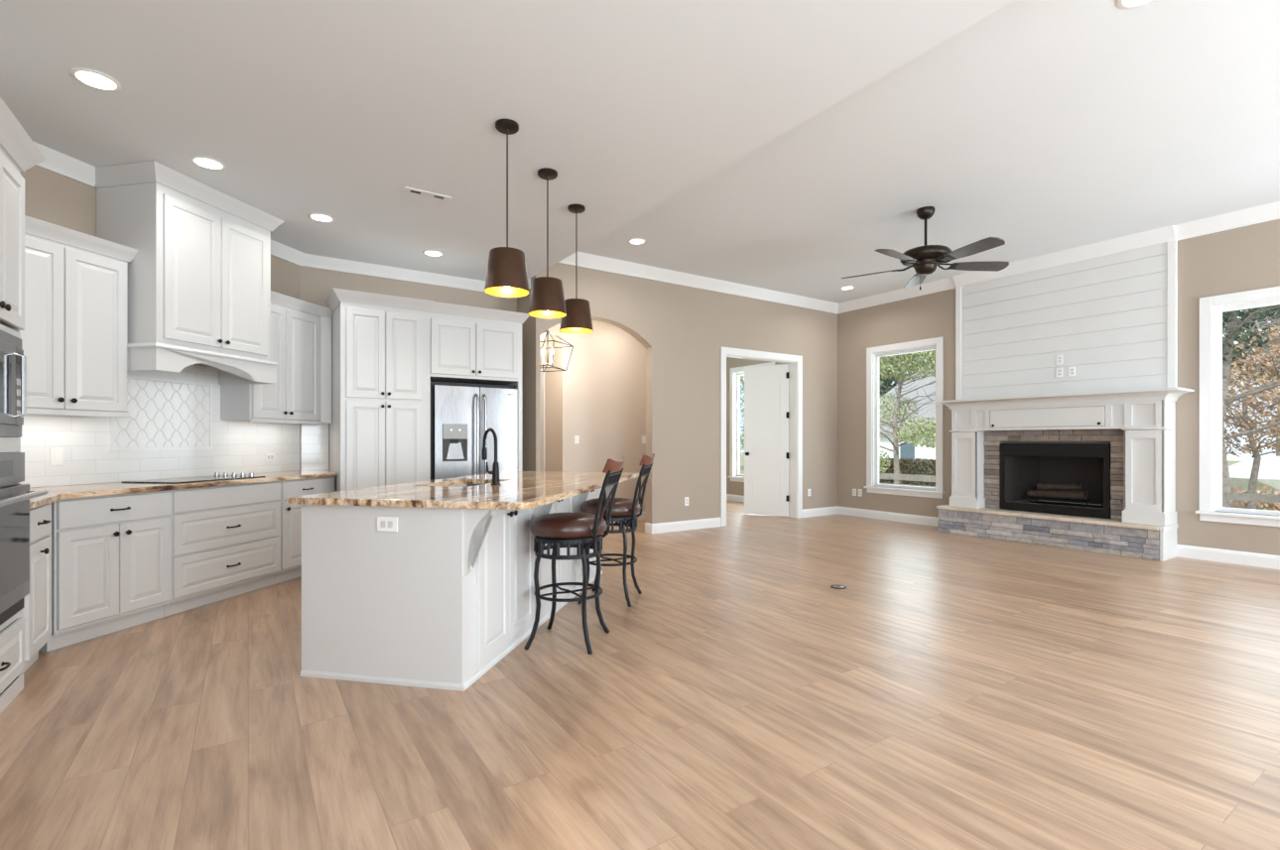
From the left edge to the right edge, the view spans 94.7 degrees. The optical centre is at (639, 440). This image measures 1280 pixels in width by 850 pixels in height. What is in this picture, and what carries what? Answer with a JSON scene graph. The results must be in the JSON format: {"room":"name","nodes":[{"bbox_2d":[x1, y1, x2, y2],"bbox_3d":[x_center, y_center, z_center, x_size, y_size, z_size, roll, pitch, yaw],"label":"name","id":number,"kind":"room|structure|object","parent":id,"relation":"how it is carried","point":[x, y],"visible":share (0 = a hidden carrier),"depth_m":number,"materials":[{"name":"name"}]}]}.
{"room":"open-plan kitchen","nodes":[
{"label":"open-plan kitchen","id":0,"kind":"room"},
{"bbox_2d":[20,165,299,488],"bbox_3d":[-3.805,-0.430,4.627,0.176,3.300,2.881,0,0,11],"label":"wall","id":1,"kind":"structure","parent":0,"point":[53,197],"depth_m":3.98,"materials":[{"name":"beige paint"}]},
{"bbox_2d":[20,215,138,417],"bbox_3d":[-3.715,-0.736,3.732,0.365,1.159,0.847,0,0,11],"label":"upper cabinet","id":2,"kind":"object","parent":1,"relation":"attached to","point":[74,336],"visible":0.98,"depth_m":3.73,"materials":[{"name":"white paint"}]},
{"bbox_2d":[20,365,299,488],"bbox_3d":[-3.722,-0.159,4.628,0.007,0.922,2.751,0,0,11],"label":"wall","id":3,"kind":"structure","parent":1,"relation":"attached to","point":[238,447],"depth_m":4.51,"materials":[{"name":"white tile"}]},
{"bbox_2d":[49,447,63,465],"bbox_3d":[-3.859,0.105,3.900,0.010,0.120,0.075,0,0,11],"label":"light switch","id":4,"kind":"object","parent":3,"relation":"attached to","point":[56,453],"visible":1,"depth_m":3.90,"materials":[{"name":"white plastic"}]},
{"bbox_2d":[109,375,212,451],"bbox_3d":[-3.713,-0.203,4.610,0.018,0.555,0.800,0,0,11],"label":"tile backsplash","id":5,"kind":"structure","parent":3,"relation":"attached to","point":[166,414],"depth_m":4.61,"materials":[{"name":"tile"}]},
{"bbox_2d":[264,453,274,461],"bbox_3d":[-3.515,0.160,5.605,0.009,0.070,0.115,0,0,11],"label":"wall outlet","id":6,"kind":"object","parent":3,"relation":"attached to","point":[268,456],"visible":1,"depth_m":5.59,"materials":[{"name":"white plastic"}]},
{"bbox_2d":[94,160,284,384],"bbox_3d":[-3.437,-1.179,4.558,0.590,1.397,1.116,0,0,11],"label":"range hood","id":7,"kind":"object","parent":1,"relation":"attached to","point":[199,274],"visible":0.94,"depth_m":4.26,"materials":[{"name":"white paint"}]},
{"bbox_2d":[33,141,485,291],"bbox_3d":[-2.041,-1.827,1.568,3.197,0.105,10.950,0,0,-11],"label":"trim","id":8,"kind":"structure","parent":1,"relation":"attached to","point":[57,162],"depth_m":6.05,"materials":[{"name":"white paint"}]},
{"bbox_2d":[220,290,332,424],"bbox_3d":[-3.315,-0.736,5.585,0.411,1.159,1.087,0,0,11],"label":"upper cabinet","id":9,"kind":"object","parent":1,"relation":"attached to","point":[301,330],"visible":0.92,"depth_m":5.48,"materials":[{"name":"white paint"}]},
{"bbox_2d":[299,265,511,470],"bbox_3d":[-2.593,-0.430,6.646,2.363,3.300,0.159,0,0,-34],"label":"wall","id":10,"kind":"structure","parent":0,"point":[316,284],"depth_m":6.22,"materials":[{"name":"beige paint"}]},
{"bbox_2d":[539,319,645,511],"bbox_3d":[-1.015,-0.280,8.684,2.920,3.000,2.650,0,0,-34],"label":"wall","id":11,"kind":"structure","parent":0,"point":[599,399],"depth_m":8.63,"materials":[{"name":"paint"}]},
{"bbox_2d":[539,368,544,471],"bbox_3d":[-1.473,0.070,8.848,0.020,2.300,0.190,0,0,-34],"label":"trim","id":12,"kind":"structure","parent":11,"relation":"attached to","point":[542,374],"depth_m":8.81,"materials":[{"name":"white paint"}]},
{"bbox_2d":[574,435,579,443],"bbox_3d":[-0.898,-0.010,8.399,0.070,0.115,0.010,0,0,-34],"label":"light switch","id":13,"kind":"object","parent":11,"relation":"attached to","point":[576,438],"visible":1,"depth_m":8.39,"materials":[{"name":"white plastic"}]},
{"bbox_2d":[610,511,645,522],"bbox_3d":[-0.954,1.155,8.808,3.685,0.130,1.123,0,0,9],"label":"baseboard","id":14,"kind":"structure","parent":11,"relation":"attached to","point":[643,516],"depth_m":9.01,"materials":[{"name":"white paint"}]},
{"bbox_2d":[0,500,1279,849],"bbox_3d":[0.784,1.270,4.783,10.200,0.100,14.100,0,0,-34],"label":"floor","id":15,"kind":"structure","parent":0,"point":[959,692],"depth_m":2.58,"materials":[{"name":"brown wood"}]},
{"bbox_2d":[0,96,46,714],"bbox_3d":[-3.055,-0.102,2.452,0.665,2.645,0.865,0,0,-34],"label":"oven tower","id":16,"kind":"object","parent":15,"relation":"on","point":[19,153],"visible":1,"depth_m":2.73,"materials":[{"name":"white paint"}]},
{"bbox_2d":[0,329,25,436],"bbox_3d":[-2.966,-0.255,2.466,0.488,0.476,0.726,0,0,-34],"label":"microwave","id":17,"kind":"object","parent":16,"relation":"in","point":[12,358],"visible":1,"depth_m":2.71,"materials":[{"name":"silver metal"}]},
{"bbox_2d":[0,452,48,625],"bbox_3d":[-2.999,0.437,2.444,0.649,0.760,0.726,0,0,-34],"label":"wall oven","id":18,"kind":"object","parent":16,"relation":"in","point":[15,498],"visible":1,"depth_m":2.69,"materials":[{"name":"silver metal"}]},
{"bbox_2d":[20,503,51,673],"bbox_3d":[-3.411,0.780,2.975,0.640,0.880,0.535,0,0,-34],"label":"base cabinet","id":19,"kind":"object","parent":15,"relation":"on","point":[37,611],"visible":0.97,"depth_m":3.08,"materials":[{"name":"white paint"}]},
{"bbox_2d":[38,490,170,651],"bbox_3d":[-3.559,0.780,3.775,0.640,0.880,0.683,0,0,11],"label":"base cabinet","id":20,"kind":"object","parent":15,"relation":"on","point":[111,554],"visible":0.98,"depth_m":3.66,"materials":[{"name":"white paint"}]},
{"bbox_2d":[164,481,280,617],"bbox_3d":[-3.398,0.780,4.574,0.640,0.880,0.945,0,0,11],"label":"base cabinet","id":21,"kind":"object","parent":15,"relation":"on","point":[225,541],"visible":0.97,"depth_m":4.43,"materials":[{"name":"white paint"}]},
{"bbox_2d":[29,469,336,509],"bbox_3d":[-3.432,0.321,4.352,1.002,0.035,3.554,0,0,3],"label":"countertop","id":22,"kind":"structure","parent":21,"relation":"on","point":[56,493],"depth_m":3.96,"materials":[{"name":"brown stone"}]},
{"bbox_2d":[121,472,265,483],"bbox_3d":[-3.428,0.284,4.578,0.470,0.037,0.780,0,0,11],"label":"cooktop","id":23,"kind":"object","parent":22,"relation":"in","point":[216,476],"visible":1,"depth_m":4.55,"materials":[{"name":"black glass"}]},
{"bbox_2d":[274,476,334,584],"bbox_3d":[-3.200,0.780,5.558,0.640,0.880,1.058,0,0,11],"label":"base cabinet","id":24,"kind":"object","parent":15,"relation":"on","point":[291,514],"visible":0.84,"depth_m":5.11,"materials":[{"name":"white paint"}]},
{"bbox_2d":[325,287,434,492],"bbox_3d":[-2.650,-0.072,5.926,0.894,2.585,0.975,0,0,-34],"label":"pantry cabinet","id":25,"kind":"object","parent":15,"relation":"on","point":[377,426],"visible":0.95,"depth_m":5.56,"materials":[{"name":"white paint"}]},
{"bbox_2d":[300,483,613,691],"bbox_3d":[-0.982,0.773,4.212,1.060,0.893,2.588,0,0,11],"label":"kitchen island","id":26,"kind":"object","parent":15,"relation":"on","point":[439,600],"visible":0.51,"depth_m":2.99,"materials":[{"name":"white paint"}]},
{"bbox_2d":[377,516,397,531],"bbox_3d":[-1.265,0.420,2.949,0.118,0.074,0.009,0,0,12],"label":"wall outlet","id":27,"kind":"object","parent":26,"relation":"attached to","point":[384,524],"visible":1,"depth_m":2.95,"materials":[{"name":"white plastic"}]},
{"bbox_2d":[381,520,385,527],"bbox_3d":[-1.285,0.420,2.950,0.028,0.034,0.003,0,0,11],"label":"socket","id":28,"kind":"object","parent":27,"relation":"attached to","point":[383,523],"depth_m":2.95,"materials":[{"name":"white plastic"}]},
{"bbox_2d":[387,520,392,527],"bbox_3d":[-1.246,0.420,2.942,0.028,0.034,0.003,0,0,11],"label":"socket","id":29,"kind":"object","parent":27,"relation":"attached to","point":[390,523],"depth_m":2.94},
{"bbox_2d":[287,471,639,510],"bbox_3d":[-0.898,0.309,4.211,1.305,0.035,2.700,0,0,11],"label":"island countertop","id":30,"kind":"structure","parent":26,"relation":"on","point":[518,490],"depth_m":3.37,"materials":[{"name":"brown stone"}]},
{"bbox_2d":[481,427,501,485],"bbox_3d":[-0.994,0.104,3.935,0.100,0.376,0.194,0,0,-24],"label":"kitchen faucet","id":31,"kind":"object","parent":30,"relation":"on","point":[495,467],"visible":1,"depth_m":3.88,"materials":[{"name":"black metal"}]},
{"bbox_2d":[430,381,516,480],"bbox_3d":[-1.886,0.312,6.399,0.910,1.815,0.873,0,0,-34],"label":"refrigerator","id":32,"kind":"object","parent":15,"relation":"on","point":[461,414],"visible":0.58,"depth_m":6.04,"materials":[{"name":"silver metal"}]},
{"bbox_2d":[424,301,529,481],"bbox_3d":[-1.889,-0.072,6.450,1.097,2.585,0.945,0,0,-34],"label":"tall cabinet","id":33,"kind":"object","parent":15,"relation":"on","point":[463,343],"visible":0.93,"depth_m":6.06,"materials":[{"name":"white paint"}]},
{"bbox_2d":[523,457,625,654],"bbox_3d":[-0.384,0.664,3.576,0.565,1.120,0.462,0,0,11],"label":"bar stool","id":34,"kind":"object","parent":15,"relation":"on","point":[580,531],"visible":1,"depth_m":3.44,"materials":[{"name":"black metal"}]},
{"bbox_2d":[577,453,654,607],"bbox_3d":[-0.176,0.664,4.534,0.565,1.120,0.462,0,0,11],"label":"bar stool","id":35,"kind":"object","parent":15,"relation":"on","point":[623,509],"visible":0.73,"depth_m":4.39,"materials":[{"name":"black metal"}]},
{"bbox_2d":[830,585,846,589],"bbox_3d":[1.649,1.216,4.896,0.130,0.008,0.130,0,0,-34],"label":"floor outlet","id":36,"kind":"object","parent":15,"relation":"on","point":[832,586],"visible":1,"depth_m":4.88,"materials":[{"name":"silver metal"}]},
{"bbox_2d":[936,505,1161,560],"bbox_3d":[4.782,1.047,7.040,0.442,0.344,2.311,0,0,-34],"label":"stone hearth","id":37,"kind":"object","parent":15,"relation":"on","point":[1081,533],"visible":0.94,"depth_m":6.73,"materials":[{"name":"grey stone"}]},
{"bbox_2d":[983,429,1124,519],"bbox_3d":[4.945,0.375,7.049,0.176,0.993,1.541,0,0,-34],"label":"stone surround","id":38,"kind":"object","parent":37,"relation":"on","point":[992,439],"visible":0.7,"depth_m":6.94,"materials":[{"name":"beige stone"}]},
{"bbox_2d":[999,443,1114,518],"bbox_3d":[5.091,0.450,7.138,0.520,0.830,1.144,0,0,-34],"label":"fireplace insert","id":39,"kind":"object","parent":37,"relation":"on","point":[1074,474],"visible":0.98,"depth_m":7.17,"materials":[{"name":"black metal"}]},
{"bbox_2d":[933,386,1194,561],"bbox_3d":[4.811,0.349,6.961,0.519,1.742,2.480,0,0,-34],"label":"fireplace mantel","id":40,"kind":"object","parent":15,"relation":"on","point":[1146,417],"visible":1,"depth_m":6.33,"materials":[{"name":"white paint"}]},
{"bbox_2d":[933,386,1194,409],"bbox_3d":[4.811,-0.466,6.960,0.517,0.112,2.480,0,0,-34],"label":"shelf","id":41,"kind":"object","parent":40,"relation":"attached to","point":[1161,395],"depth_m":6.59,"materials":[{"name":"white paint"}]},
{"bbox_2d":[0,0,1279,303],"bbox_3d":[0.763,-2.090,4.769,10.050,0.620,13.900,0,0,-34],"label":"ceiling","id":42,"kind":"structure","parent":0,"point":[774,145],"depth_m":3.65,"materials":[{"name":"paint"}]},
{"bbox_2d":[69,67,122,91],"bbox_3d":[-2.831,-1.875,3.068,0.200,0.008,0.200,0,0,-34],"label":"recessed light","id":43,"kind":"object","parent":42,"relation":"in","point":[90,77],"visible":1,"depth_m":3.06,"materials":[{"name":"white plastic"}]},
{"bbox_2d":[189,155,226,170],"bbox_3d":[-2.921,-1.875,3.988,0.200,0.008,0.200,0,0,-34],"label":"recessed light","id":44,"kind":"object","parent":42,"relation":"in","point":[204,162],"visible":1,"depth_m":3.98,"materials":[{"name":"white plastic"}]},
{"bbox_2d":[307,213,334,222],"bbox_3d":[-2.682,-1.875,4.963,0.200,0.008,0.200,0,0,-34],"label":"recessed light","id":45,"kind":"object","parent":42,"relation":"in","point":[321,217],"visible":1,"depth_m":4.96,"materials":[{"name":"white plastic"}]},
{"bbox_2d":[402,186,452,202],"bbox_3d":[-1.621,-1.877,4.500,0.340,0.007,0.100,0,0,-34],"label":"ceiling vent","id":46,"kind":"object","parent":42,"relation":"in","point":[407,190],"visible":1,"depth_m":4.50,"materials":[{"name":"white metal"}]},
{"bbox_2d":[422,250,444,256],"bbox_3d":[-2.069,-1.875,5.908,0.200,0.008,0.200,0,0,-34],"label":"recessed light","id":47,"kind":"object","parent":42,"relation":"in","point":[435,253],"visible":1,"depth_m":5.90,"materials":[{"name":"white plastic"}]},
{"bbox_2d":[484,119,529,297],"bbox_3d":[-0.792,-1.381,3.512,0.264,0.998,0.264,0,0,-34],"label":"pendant light","id":48,"kind":"object","parent":42,"relation":"hanging from","point":[506,274],"visible":1,"depth_m":3.44,"materials":[{"name":"brown metal"}]},
{"bbox_2d":[528,167,566,318],"bbox_3d":[-0.648,-1.381,4.136,0.264,0.998,0.264,0,0,-34],"label":"pendant light","id":49,"kind":"object","parent":42,"relation":"hanging from","point":[547,301],"visible":1,"depth_m":4.06,"materials":[{"name":"brown metal"}]},
{"bbox_2d":[539,330,573,372],"bbox_3d":[-1.192,-1.345,7.612,0.491,0.870,0.490,0,0,23],"label":"lantern chandelier","id":50,"kind":"object","parent":42,"relation":"hanging from","point":[548,331],"visible":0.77,"depth_m":7.61,"materials":[{"name":"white metal"}]},
{"bbox_2d":[542,348,547,364],"bbox_3d":[-1.213,-1.087,7.569,0.088,0.205,0.058,0,0,-34],"label":"candle","id":51,"kind":"object","parent":50,"relation":"on","point":[544,348],"depth_m":7.53,"materials":[{"name":"white plastic"}]},
{"bbox_2d":[559,203,592,334],"bbox_3d":[-0.512,-1.381,4.752,0.264,0.998,0.264,0,0,-34],"label":"pendant light","id":52,"kind":"object","parent":42,"relation":"hanging from","point":[577,320],"visible":0.99,"depth_m":4.67,"materials":[{"name":"brown metal"}]},
{"bbox_2d":[628,238,645,244],"bbox_3d":[-0.033,-2.225,6.590,0.200,0.008,0.200,0,0,-34],"label":"recessed light","id":53,"kind":"object","parent":42,"relation":"in","point":[633,240],"visible":1,"depth_m":6.58,"materials":[{"name":"white plastic"}]},
{"bbox_2d":[840,285,854,289],"bbox_3d":[3.026,-2.225,8.602,0.200,0.008,0.200,0,0,-34],"label":"recessed light","id":54,"kind":"object","parent":42,"relation":"in","point":[846,287],"visible":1,"depth_m":8.60,"materials":[{"name":"white plastic"}]},
{"bbox_2d":[841,206,1009,290],"bbox_3d":[2.723,-1.840,5.645,1.494,0.780,1.531,0,0,-34],"label":"ceiling fan","id":55,"kind":"object","parent":42,"relation":"hanging from","point":[925,259],"visible":1,"depth_m":5.59,"materials":[{"name":"brown metal"}]},
{"bbox_2d":[1117,0,1152,8],"bbox_3d":[2.506,-2.225,2.938,0.200,0.008,0.200,0,0,-34],"label":"recessed light","id":56,"kind":"object","parent":42,"relation":"in","point":[1124,4],"visible":1,"depth_m":3.00,"materials":[{"name":"white plastic"}]},
{"bbox_2d":[512,262,837,523],"bbox_3d":[0.807,-0.530,8.562,5.420,3.500,0.730,0,0,-34],"label":"wall","id":57,"kind":"structure","parent":0,"point":[682,329],"depth_m":8.05,"materials":[{"name":"beige paint"}]},
{"bbox_2d":[684,497,688,506],"bbox_3d":[0.637,0.830,8.004,0.070,0.115,0.009,0,0,-34],"label":"wall outlet","id":58,"kind":"object","parent":57,"relation":"attached to","point":[686,498],"visible":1,"depth_m":8.00,"materials":[{"name":"white plastic"}]},
{"bbox_2d":[720,346,802,526],"bbox_3d":[1.798,-0.053,8.872,1.689,2.547,0.190,0,0,-34],"label":"trim","id":59,"kind":"structure","parent":57,"relation":"attached to","point":[795,362],"depth_m":9.22,"materials":[{"name":"white paint"}]},
{"bbox_2d":[744,364,788,516],"bbox_3d":[2.047,-0.001,9.531,0.758,2.418,0.184,0,0,31],"label":"door","id":60,"kind":"structure","parent":57,"relation":"in","point":[766,388],"depth_m":9.51,"materials":[{"name":"white paint"}]},
{"bbox_2d":[644,506,938,533],"bbox_3d":[1.241,1.155,8.314,5.954,0.130,1.848,0,0,-14],"label":"baseboard","id":61,"kind":"structure","parent":57,"relation":"attached to","point":[659,528],"depth_m":8.60,"materials":[{"name":"white paint"}]},
{"bbox_2d":[726,219,1279,555],"bbox_3d":[4.847,-0.530,7.513,0.150,3.500,13.850,0,0,-34],"label":"wall","id":62,"kind":"structure","parent":0,"point":[1245,258],"depth_m":6.17,"materials":[{"name":"beige paint"}]},
{"bbox_2d":[727,362,775,482],"bbox_3d":[2.198,-0.318,11.428,0.190,2.275,1.265,0,0,-34],"label":"window","id":63,"kind":"structure","parent":62,"relation":"in","point":[734,373],"depth_m":11.84,"materials":[{"name":"white paint"}]},
{"bbox_2d":[863,336,944,499],"bbox_3d":[3.946,-0.318,8.797,0.190,2.275,1.266,0,0,-34],"label":"window","id":64,"kind":"structure","parent":62,"relation":"in","point":[873,354],"depth_m":8.86,"materials":[{"name":"white paint"}]},
{"bbox_2d":[1176,544,1279,569],"bbox_3d":[7.080,1.155,4.002,0.016,0.130,5.230,0,0,-34],"label":"baseboard","id":65,"kind":"structure","parent":62,"relation":"attached to","point":[1188,552],"depth_m":5.84,"materials":[{"name":"white paint"}]},
{"bbox_2d":[1195,286,1279,527],"bbox_3d":[6.104,-0.318,5.549,0.190,2.275,1.266,0,0,-34],"label":"window","id":66,"kind":"structure","parent":62,"relation":"in","point":[1211,309],"depth_m":5.96,"materials":[{"name":"white paint"}]},
{"bbox_2d":[961,242,1166,399],"bbox_3d":[4.986,-1.373,7.132,0.039,1.705,2.173,0,0,-34],"label":"wall","id":67,"kind":"structure","parent":0,"point":[1106,316],"depth_m":6.97,"materials":[{"name":"paint"}]},
{"bbox_2d":[558,201,1279,313],"bbox_3d":[3.654,-2.163,4.301,5.393,0.135,9.520,0,0,-34],"label":"trim","id":68,"kind":"structure","parent":67,"relation":"attached to","point":[1270,211],"depth_m":7.34,"materials":[{"name":"white paint"}]},
{"bbox_2d":[1056,354,1062,365],"bbox_3d":[5.013,-0.965,7.040,0.009,0.115,0.070,0,0,-34],"label":"wall outlet","id":69,"kind":"object","parent":67,"relation":"attached to","point":[1059,357],"visible":1,"depth_m":7.04,"materials":[{"name":"white plastic"}]},
{"bbox_2d":[1056,368,1062,378],"bbox_3d":[5.013,-0.810,7.040,0.009,0.115,0.070,0,0,-34],"label":"wall outlet","id":70,"kind":"object","parent":67,"relation":"attached to","point":[1059,370],"visible":1,"depth_m":7.04,"materials":[{"name":"white plastic"}]},
{"bbox_2d":[955,240,1177,399],"bbox_3d":[4.981,-1.370,7.129,0.051,1.710,2.303,0,0,-34],"label":"trim","id":71,"kind":"structure","parent":67,"relation":"attached to","point":[1172,246],"depth_m":6.19,"materials":[{"name":"white paint"}]},
{"bbox_2d":[1068,366,1075,377],"bbox_3d":[5.085,-0.810,6.932,0.009,0.115,0.070,0,0,-34],"label":"wall outlet","id":72,"kind":"object","parent":67,"relation":"attached to","point":[1072,370],"visible":1,"depth_m":6.93,"materials":[{"name":"white plastic"}]},
{"bbox_3d":[0.952,-0.305,10.819,2.680,3.050,4.030,0,0,-34],"label":"wall","id":73,"kind":"structure","parent":0,"visible":0},
{"bbox_2d":[726,494,744,503],"bbox_3d":[1.018,1.155,10.774,2.620,0.130,3.880,0,0,-34],"label":"baseboard","id":74,"kind":"structure","parent":73,"relation":"attached to","point":[729,497],"depth_m":11.77,"materials":[{"name":"white paint"}]},
{"label":"outside","id":75,"kind":"structure","parent":0,"visible":0},
{"bbox_2d":[739,454,1266,510],"bbox_3d":[31.364,2.070,32.844,71.400,0.200,100.000,0,0,-34],"label":"ground","id":76,"kind":"structure","parent":75,"point":[741,457],"depth_m":52.01,"materials":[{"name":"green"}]},
{"bbox_2d":[739,375,744,455],"bbox_3d":[3.909,-0.832,21.926,3.171,5.617,2.814,0,0,26],"label":"tree","id":77,"kind":"object","parent":76,"relation":"on","point":[741,381],"visible":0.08,"depth_m":21.91,"materials":[{"name":"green plant"}]},
{"bbox_2d":[739,463,935,487],"bbox_3d":[5.164,1.380,17.508,0.120,1.180,9.550,0,0,-34],"label":"rail fence","id":78,"kind":"object","parent":76,"relation":"on","point":[897,476],"visible":0.05,"depth_m":15.05,"materials":[{"name":"white wood"}]},
{"bbox_2d":[879,350,935,484],"bbox_3d":[7.810,-1.190,17.273,4.088,6.334,4.904,0,0,31],"label":"tree","id":79,"kind":"object","parent":76,"relation":"on","point":[907,365],"visible":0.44,"depth_m":17.21,"materials":[{"name":"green plant"}]},
{"bbox_2d":[879,368,935,468],"bbox_3d":[18.524,-0.955,33.558,9.000,5.850,11.000,0,0,-34],"label":"house","id":80,"kind":"structure","parent":76,"relation":"on","point":[907,450],"depth_m":31.54,"materials":[{"name":"white"}]},
{"bbox_2d":[879,457,935,486],"bbox_3d":[8.988,1.261,19.899,1.097,1.395,7.184,0,0,-34],"label":"hedge","id":81,"kind":"object","parent":76,"relation":"on","point":[920,466],"visible":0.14,"depth_m":19.44,"materials":[{"name":"green plant"}]},
{"bbox_2d":[879,351,935,398],"bbox_3d":[18.503,-4.063,44.725,7.670,12.084,12.307,0,0,-34],"label":"tree","id":82,"kind":"object","parent":76,"relation":"on","point":[885,382],"visible":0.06,"depth_m":42.37,"materials":[{"name":"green plant"}]},
{"bbox_2d":[1222,308,1279,510],"bbox_3d":[13.914,-0.782,13.298,3.799,5.508,4.125,0,0,-9],"label":"tree","id":83,"kind":"object","parent":76,"relation":"on","point":[1244,426],"visible":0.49,"depth_m":13.29,"materials":[{"name":"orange plant"}]},
{"bbox_2d":[1222,304,1279,508],"bbox_3d":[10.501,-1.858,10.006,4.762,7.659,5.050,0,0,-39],"label":"tree","id":84,"kind":"object","parent":76,"relation":"on","point":[1228,351],"visible":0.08,"depth_m":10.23,"materials":[{"name":"grey plant"}]},
{"bbox_2d":[1222,492,1279,503],"bbox_3d":[9.727,1.360,8.834,0.120,1.220,5.050,0,0,-34],"label":"rail fence","id":85,"kind":"object","parent":76,"relation":"on","point":[1272,498],"visible":0.02,"depth_m":9.12,"materials":[{"name":"brown wood"}]},
{"bbox_2d":[1225,317,1279,436],"bbox_3d":[28.542,-2.088,25.702,6.118,8.128,4.962,0,0,30],"label":"tree","id":86,"kind":"object","parent":76,"relation":"on","point":[1276,332],"visible":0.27,"depth_m":26.35,"materials":[{"name":"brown plant"}]},
{"bbox_2d":[1228,456,1279,494],"bbox_3d":[22.333,1.356,20.582,2.225,1.650,3.479,0,0,-34],"label":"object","id":87,"kind":"object","parent":76,"relation":"on","point":[1269,468],"visible":0.48,"depth_m":20.51,"materials":[{"name":"white"}]},
{"bbox_2d":[1231,484,1279,511],"bbox_3d":[16.898,1.736,14.383,5.040,1.173,9.007,0,0,-34],"label":"leafy shrub","id":88,"kind":"object","parent":76,"relation":"on","point":[1269,506],"visible":0.17,"depth_m":15.06,"materials":[{"name":"brown plant"}]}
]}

